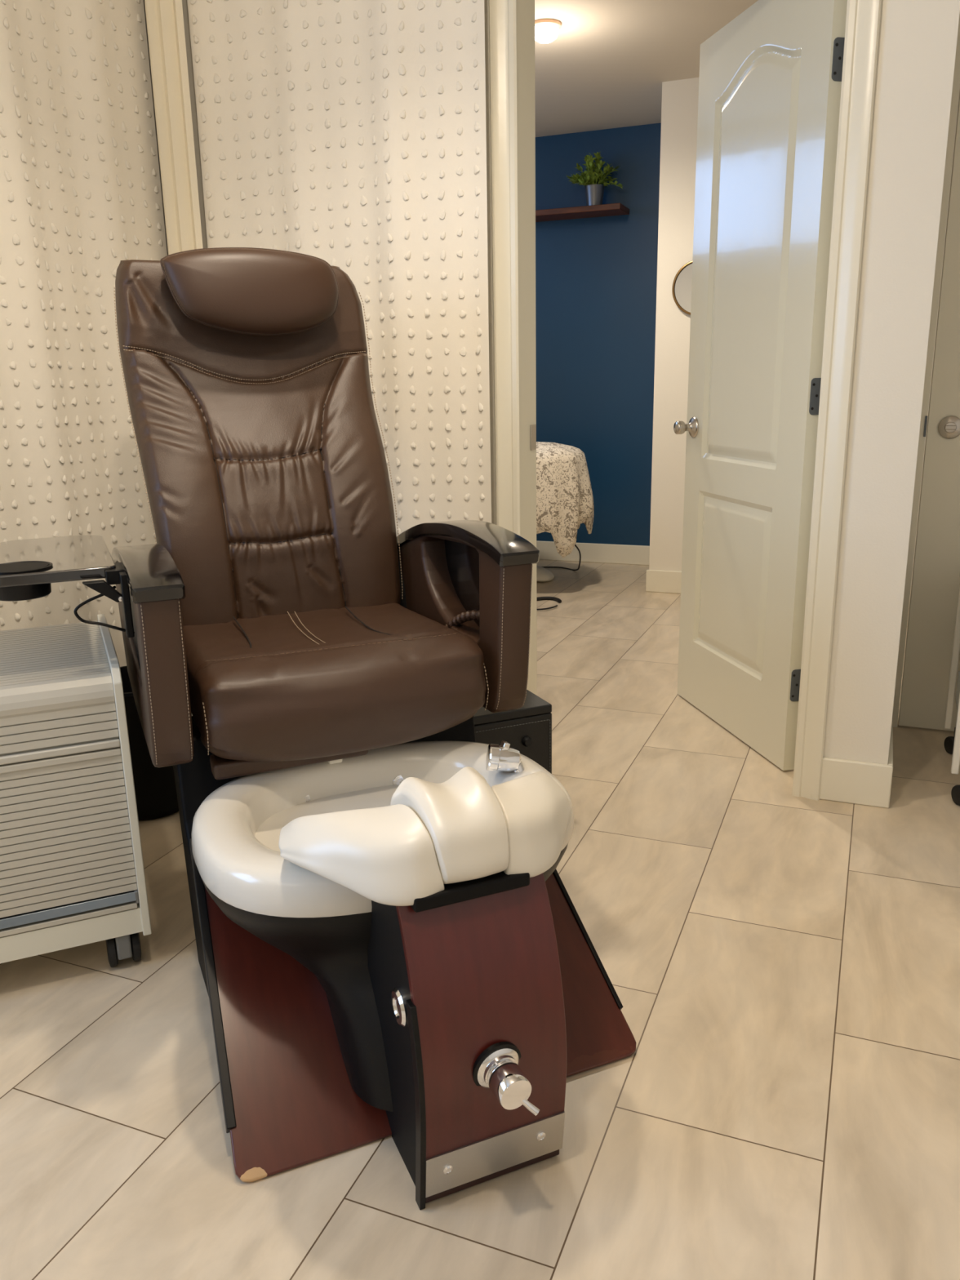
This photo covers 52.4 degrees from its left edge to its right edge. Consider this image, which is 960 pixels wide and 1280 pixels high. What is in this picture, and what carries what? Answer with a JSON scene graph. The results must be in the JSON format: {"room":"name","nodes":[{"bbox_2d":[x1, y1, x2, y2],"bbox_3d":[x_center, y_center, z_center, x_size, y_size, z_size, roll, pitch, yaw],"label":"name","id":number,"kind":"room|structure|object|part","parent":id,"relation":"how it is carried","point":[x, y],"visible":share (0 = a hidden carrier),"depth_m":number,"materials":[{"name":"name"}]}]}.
{"room":"salon","nodes":[
{"label":"salon","id":0,"kind":"room"},
{"bbox_2d":[0,559,959,1279],"bbox_3d":[-0.090,0.660,1.948,5.100,0.100,8.700,5,16,22],"label":"floor","id":1,"kind":"structure","parent":0,"point":[783,968],"depth_m":1.60,"materials":[{"name":"tile"}]},
{"bbox_2d":[0,613,151,967],"bbox_3d":[-0.948,0.318,1.911,0.492,0.612,0.444,-7,16,-23],"label":"rolling cart","id":2,"kind":"object","parent":1,"relation":"on","point":[72,869],"visible":1,"depth_m":1.77,"materials":[{"name":"beige"}]},
{"bbox_3d":[-0.953,0.096,1.853,0.460,0.124,0.441,-7,16,-23],"label":"tambour lid","id":3,"kind":"part","parent":2,"relation":"part of","materials":[{"name":"beige"}]},
{"bbox_3d":[-0.864,0.221,1.683,0.461,0.031,0.015,-7,16,-23],"label":"pull rail","id":4,"kind":"part","parent":2,"relation":"part of","materials":[{"name":"beige"}]},
{"bbox_2d":[0,755,137,919],"bbox_3d":[-0.862,0.369,1.724,0.460,0.274,0.004,-7,16,-23],"label":"shutter","id":5,"kind":"object","parent":2,"relation":"hanging from","point":[68,832],"depth_m":1.77,"materials":[{"name":"beige"}]},
{"bbox_3d":[-0.861,0.529,1.764,0.457,0.011,0.014,-7,16,-23],"label":"rail","id":6,"kind":"part","parent":2,"relation":"part of","materials":[{"name":"beige plastic"}]},
{"bbox_3d":[-0.731,0.254,1.993,0.016,0.539,0.444,-7,16,-23],"label":"panel","id":7,"kind":"part","parent":2,"relation":"part of","materials":[{"name":"beige plastic"}]},
{"bbox_2d":[120,666,191,820],"bbox_3d":[-0.886,0.271,2.578,0.272,0.358,0.272,-7,16,-23],"label":"waste bin","id":8,"kind":"object","parent":1,"relation":"on","point":[156,796],"visible":0.16,"depth_m":2.49,"materials":[{"name":"black plastic"}]},
{"bbox_2d":[0,247,636,1209],"bbox_3d":[-0.359,-0.041,1.739,0.932,1.374,1.487,-7,16,-23],"label":"chair","id":9,"kind":"object","parent":1,"relation":"on","point":[391,940],"visible":1,"depth_m":1.68,"materials":[{"name":"brown leather"}]},
{"bbox_2d":[0,535,134,637],"bbox_3d":[-0.778,-0.103,1.829,0.469,0.126,0.413,5,16,22],"label":"tray","id":10,"kind":"object","parent":9,"relation":"on","point":[28,567],"depth_m":1.68,"materials":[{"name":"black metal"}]},
{"bbox_3d":[-0.634,-0.005,1.865,0.067,0.340,0.641,-7,16,-23],"label":"arm frame","id":11,"kind":"part","parent":9,"relation":"part of","materials":[{"name":"brown leather"}]},
{"bbox_3d":[-0.488,-0.421,2.208,0.558,0.833,0.377,-7,16,-23],"label":"backrest","id":12,"kind":"part","parent":9,"relation":"part of","materials":[{"name":"brown leather"}]},
{"bbox_3d":[-0.315,0.069,1.951,0.524,0.190,0.540,-7,16,-23],"label":"seat","id":13,"kind":"part","parent":9,"relation":"part of","materials":[{"name":"brown leather"}]},
{"bbox_2d":[278,804,444,906],"bbox_3d":[-0.174,0.285,1.338,0.292,0.123,0.124,7,17,28],"label":"cushion","id":14,"kind":"object","parent":9,"relation":"on","point":[393,855],"depth_m":1.28,"materials":[{"name":"white leather"}]},
{"bbox_2d":[191,740,573,917],"bbox_3d":[-0.160,0.343,1.667,0.631,0.166,0.509,-8,16,-24],"label":"basin","id":15,"kind":"object","parent":9,"relation":"in","point":[239,870],"depth_m":1.63,"materials":[{"name":"beige plastic"}]},
{"bbox_3d":[-0.082,0.622,1.288,0.008,0.313,0.040,-7,16,-23],"label":"edge trim","id":16,"kind":"part","parent":9,"relation":"part of","materials":[{"name":"black plastic"}]},
{"bbox_3d":[-0.131,0.515,1.651,0.662,0.337,0.455,-7,16,-23],"label":"footboard","id":17,"kind":"part","parent":9,"relation":"part of","materials":[{"name":"brown wood"}]},
{"bbox_2d":[390,766,509,884],"bbox_3d":[-0.032,0.261,1.338,0.148,0.127,0.152,-7,16,-23],"label":"cushion","id":18,"kind":"object","parent":9,"relation":"on","point":[455,830],"depth_m":1.29,"materials":[{"name":"white leather"}]},
{"bbox_3d":[-0.055,-0.081,2.109,0.067,0.340,0.641,-7,16,-23],"label":"arm frame","id":19,"kind":"part","parent":9,"relation":"part of","materials":[{"name":"brown leather"}]},
{"bbox_3d":[0.005,0.531,1.335,0.212,0.413,0.089,-7,16,-23],"label":"plinth panel","id":20,"kind":"part","parent":9,"relation":"part of","materials":[{"name":"brown wood"}]},
{"bbox_3d":[0.023,0.711,1.349,0.210,0.067,0.011,-7,16,-23],"label":"kick plate","id":21,"kind":"part","parent":9,"relation":"part of","materials":[{"name":"silver metal"}]},
{"bbox_3d":[0.022,0.571,1.305,0.072,0.072,0.013,-8,16,-25],"label":"valve knob","id":22,"kind":"part","parent":9,"relation":"part of","materials":[{"name":"silver metal"}]},
{"bbox_3d":[0.039,0.582,1.274,0.048,0.050,0.041,-7,16,-23],"label":"knob","id":23,"kind":"part","parent":9,"relation":"part of","materials":[{"name":"silver metal"}]},
{"bbox_3d":[0.065,0.230,1.751,0.045,0.064,0.025,2,15,11],"label":"shower handle","id":24,"kind":"part","parent":9,"relation":"part of","materials":[{"name":"silver metal"}]},
{"bbox_3d":[0.064,0.608,1.272,0.028,0.025,0.010,3,15,14],"label":"lever","id":25,"kind":"part","parent":9,"relation":"part of","materials":[{"name":"silver metal"}]},
{"bbox_2d":[491,770,570,877],"bbox_3d":[0.069,0.253,1.441,0.124,0.123,0.292,3,15,14],"label":"cushion","id":26,"kind":"object","parent":9,"relation":"on","point":[531,813],"depth_m":1.34,"materials":[{"name":"white leather"}]},
{"bbox_2d":[473,689,551,773],"bbox_3d":[0.013,0.297,2.456,0.230,0.337,0.313,-7,16,-23],"label":"drawer","id":27,"kind":"object","parent":1,"relation":"on","point":[527,729],"visible":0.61,"depth_m":2.31,"materials":[{"name":"black plastic"}]},
{"bbox_3d":[0.008,0.144,2.421,0.230,0.022,0.300,-7,16,-23],"label":"lid","id":28,"kind":"part","parent":27,"relation":"part of","materials":[{"name":"black plastic"}]},
{"bbox_2d":[536,596,561,610],"bbox_3d":[0.308,-0.182,4.860,0.182,0.017,0.273,5,16,22],"label":"cable coil","id":29,"kind":"object","parent":1,"relation":"on","point":[553,598],"visible":0.57,"depth_m":4.95,"materials":[{"name":"black rubber"}]},
{"bbox_2d":[536,544,581,582],"bbox_3d":[0.023,-0.685,5.529,1.158,0.662,0.724,5,16,22],"label":"massage table","id":30,"kind":"object","parent":1,"relation":"on","point":[543,575],"visible":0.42,"depth_m":5.41,"materials":[{"name":"beige plastic"}]},
{"bbox_3d":[0.482,-0.490,5.553,0.251,0.256,0.636,-7,16,-22],"label":"power cord","id":31,"kind":"part","parent":30,"relation":"part of","materials":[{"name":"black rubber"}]},
{"bbox_2d":[536,441,594,557],"bbox_3d":[-0.060,-0.798,5.312,1.393,0.591,0.768,5,16,22],"label":"tablecloth","id":32,"kind":"object","parent":30,"relation":"on","point":[564,493],"visible":0.15,"depth_m":4.93,"materials":[{"name":"beige fabric"}]},
{"bbox_2d":[943,571,959,805],"bbox_3d":[1.562,0.138,2.542,0.592,0.545,0.444,5,16,22],"label":"trolley","id":33,"kind":"object","parent":1,"relation":"on","point":[952,744],"visible":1,"depth_m":2.79,"materials":[{"name":"beige metal"}]},
{"bbox_3d":[1.371,0.040,2.809,0.018,0.455,0.018,5,16,22],"label":"post","id":34,"kind":"part","parent":33,"relation":"part of","materials":[{"name":"beige plastic"}]},
{"bbox_3d":[1.235,0.128,2.487,0.018,0.455,0.018,5,16,22],"label":"post","id":35,"kind":"part","parent":33,"relation":"part of","materials":[{"name":"beige plastic"}]},
{"bbox_2d":[955,671,959,708],"bbox_3d":[1.567,0.194,2.567,0.544,0.085,0.340,5,16,22],"label":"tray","id":36,"kind":"object","parent":33,"relation":"on","point":[957,691],"depth_m":2.78,"materials":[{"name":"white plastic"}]},
{"bbox_2d":[143,0,959,764],"bbox_3d":[0.039,-0.838,2.691,2.192,2.410,0.143,5,16,22],"label":"wall","id":37,"kind":"structure","parent":0,"point":[917,38],"depth_m":2.29,"materials":[{"name":"white paint"}]},
{"bbox_2d":[144,0,203,254],"bbox_3d":[-0.845,-0.882,2.865,0.129,2.358,0.025,5,16,22],"label":"window frame","id":38,"kind":"structure","parent":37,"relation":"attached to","point":[164,18],"depth_m":2.71,"materials":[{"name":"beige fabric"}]},
{"bbox_2d":[488,0,521,536],"bbox_3d":[0.072,-0.685,2.628,0.070,2.145,0.020,5,16,22],"label":"trim","id":39,"kind":"structure","parent":37,"relation":"attached to","point":[503,14],"depth_m":2.54,"materials":[{"name":"beige paint"}]},
{"bbox_2d":[517,0,537,695],"bbox_3d":[0.124,-0.669,2.701,0.023,2.075,0.144,5,16,22],"label":"trim","id":40,"kind":"structure","parent":37,"relation":"attached to","point":[526,8],"depth_m":2.63,"materials":[{"name":"beige paint"}]},
{"bbox_3d":[0.150,-0.574,2.762,0.004,0.070,0.045,5,16,22],"label":"strike plate","id":41,"kind":"part","parent":40,"relation":"part of","materials":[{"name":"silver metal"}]},
{"bbox_2d":[673,0,847,770],"bbox_3d":[0.759,-0.707,2.838,0.165,2.044,0.739,-3,15,-9],"label":"door","id":42,"kind":"structure","parent":37,"relation":"in","point":[770,78],"depth_m":2.74,"materials":[{"name":"beige paint"}]},
{"bbox_3d":[0.662,-0.687,3.148,0.065,0.066,0.066,-4,15,-12],"label":"knob","id":43,"kind":"part","parent":42,"relation":"part of","materials":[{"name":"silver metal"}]},
{"bbox_2d":[791,0,881,800],"bbox_3d":[0.848,-0.617,2.320,0.070,2.145,0.020,5,16,22],"label":"trim","id":44,"kind":"structure","parent":37,"relation":"attached to","point":[863,16],"depth_m":2.31,"materials":[{"name":"beige paint"}]},
{"bbox_2d":[819,756,893,808],"bbox_3d":[0.976,0.371,2.540,0.176,0.117,0.013,5,16,22],"label":"baseboard","id":45,"kind":"structure","parent":37,"relation":"attached to","point":[842,780],"depth_m":2.53,"materials":[{"name":"beige paint"}]},
{"bbox_2d":[535,122,661,546],"bbox_3d":[1.154,-1.615,5.535,4.000,2.410,0.100,5,16,22],"label":"wall","id":46,"kind":"structure","parent":0,"point":[596,277],"depth_m":5.62,"materials":[{"name":"paint"}]},
{"bbox_2d":[535,203,629,222],"bbox_3d":[0.357,-2.389,5.486,0.935,0.030,0.210,5,16,22],"label":"wall shelf","id":47,"kind":"object","parent":46,"relation":"attached to","point":[613,209],"visible":0.52,"depth_m":5.35,"materials":[{"name":"brown wood"}]},
{"bbox_2d":[567,151,622,205],"bbox_3d":[0.620,-2.516,5.331,0.290,0.286,0.228,-2,15,-5],"label":"potted plant","id":48,"kind":"object","parent":47,"relation":"on","point":[591,178],"visible":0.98,"depth_m":5.30,"materials":[{"name":"green plant"}]},
{"bbox_3d":[0.627,-2.429,5.344,0.112,0.110,0.112,5,16,22],"label":"pot","id":49,"kind":"part","parent":48,"relation":"part of","materials":[{"name":"silver metal"}]},
{"bbox_2d":[536,540,649,565],"bbox_3d":[0.278,-0.569,6.126,1.910,0.117,0.015,5,16,22],"label":"baseboard","id":50,"kind":"structure","parent":46,"relation":"attached to","point":[589,552],"depth_m":5.94,"materials":[{"name":"beige paint"}]},
{"bbox_2d":[534,0,758,137],"bbox_3d":[-0.135,-1.765,1.304,5.100,0.100,8.700,5,16,22],"label":"ceiling","id":51,"kind":"structure","parent":0,"point":[606,66],"depth_m":4.14,"materials":[{"name":"beige paint"}]},
{"bbox_2d":[0,0,192,715],"bbox_3d":[-1.218,-0.717,2.270,0.053,2.358,1.500,5,16,22],"label":"curtain","id":52,"kind":"object","parent":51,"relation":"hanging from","point":[81,192],"visible":0.62,"depth_m":2.57,"materials":[{"name":"white fabric"}]},
{"bbox_2d":[186,0,491,536],"bbox_3d":[-0.375,-0.847,2.699,0.856,2.358,0.046,5,16,21],"label":"curtain","id":53,"kind":"object","parent":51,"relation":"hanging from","point":[350,135],"visible":0.54,"depth_m":2.60,"materials":[{"name":"white fabric"}]},
{"bbox_2d":[534,18,561,43],"bbox_3d":[0.252,-2.341,3.762,0.124,0.062,0.124,5,16,22],"label":"ceiling lamp","id":54,"kind":"object","parent":51,"relation":"attached to","point":[546,30],"visible":0.82,"depth_m":3.72,"materials":[{"name":"beige glass"}]},
{"bbox_2d":[648,77,959,583],"bbox_3d":[1.927,-1.431,4.790,1.990,2.410,0.740,5,16,22],"label":"wall","id":55,"kind":"structure","parent":0,"point":[679,105],"depth_m":4.76,"materials":[{"name":"white paint"}]},
{"bbox_2d":[671,260,692,315],"bbox_3d":[1.049,-1.687,4.665,0.256,0.256,0.020,5,16,22],"label":"round mirror","id":56,"kind":"object","parent":55,"relation":"attached to","point":[682,284],"visible":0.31,"depth_m":4.69,"materials":[{"name":"clear glass"}]},
{"bbox_2d":[645,569,911,608],"bbox_3d":[1.754,-0.236,4.769,1.903,0.117,0.013,5,16,22],"label":"baseboard","id":57,"kind":"structure","parent":55,"relation":"attached to","point":[656,580],"depth_m":5.08,"materials":[{"name":"beige paint"}]},
{"bbox_2d":[892,13,959,727],"bbox_3d":[2.009,-0.839,2.557,1.700,2.410,0.100,5,16,22],"label":"door frame","id":58,"kind":"structure","parent":0,"point":[956,83],"depth_m":2.81,"materials":[{"name":"beige paint"}]},
{"bbox_2d":[897,93,959,731],"bbox_3d":[1.661,-0.688,2.703,0.768,2.044,0.049,5,16,22],"label":"door","id":59,"kind":"structure","parent":58,"relation":"in","point":[935,580],"depth_m":2.91,"materials":[{"name":"beige paint"}]},
{"bbox_3d":[1.305,-0.626,2.854,0.006,0.060,0.004,5,16,22],"label":"latch plate","id":60,"kind":"part","parent":59,"relation":"part of","materials":[{"name":"grey metal"}]},
{"bbox_3d":[1.366,-0.617,2.830,0.066,0.066,0.008,5,16,22],"label":"lock plate","id":61,"kind":"part","parent":59,"relation":"part of","materials":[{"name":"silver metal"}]},
{"bbox_3d":[1.142,-0.831,2.588,0.072,2.410,0.500,5,16,22],"label":"wall","id":62,"kind":"structure","parent":0,"visible":0},
{"bbox_2d":[887,714,893,765],"bbox_3d":[1.172,0.299,2.796,0.013,0.117,0.628,5,16,22],"label":"baseboard","id":63,"kind":"structure","parent":62,"relation":"attached to","point":[891,748],"depth_m":2.61,"materials":[{"name":"beige paint"}]}
]}

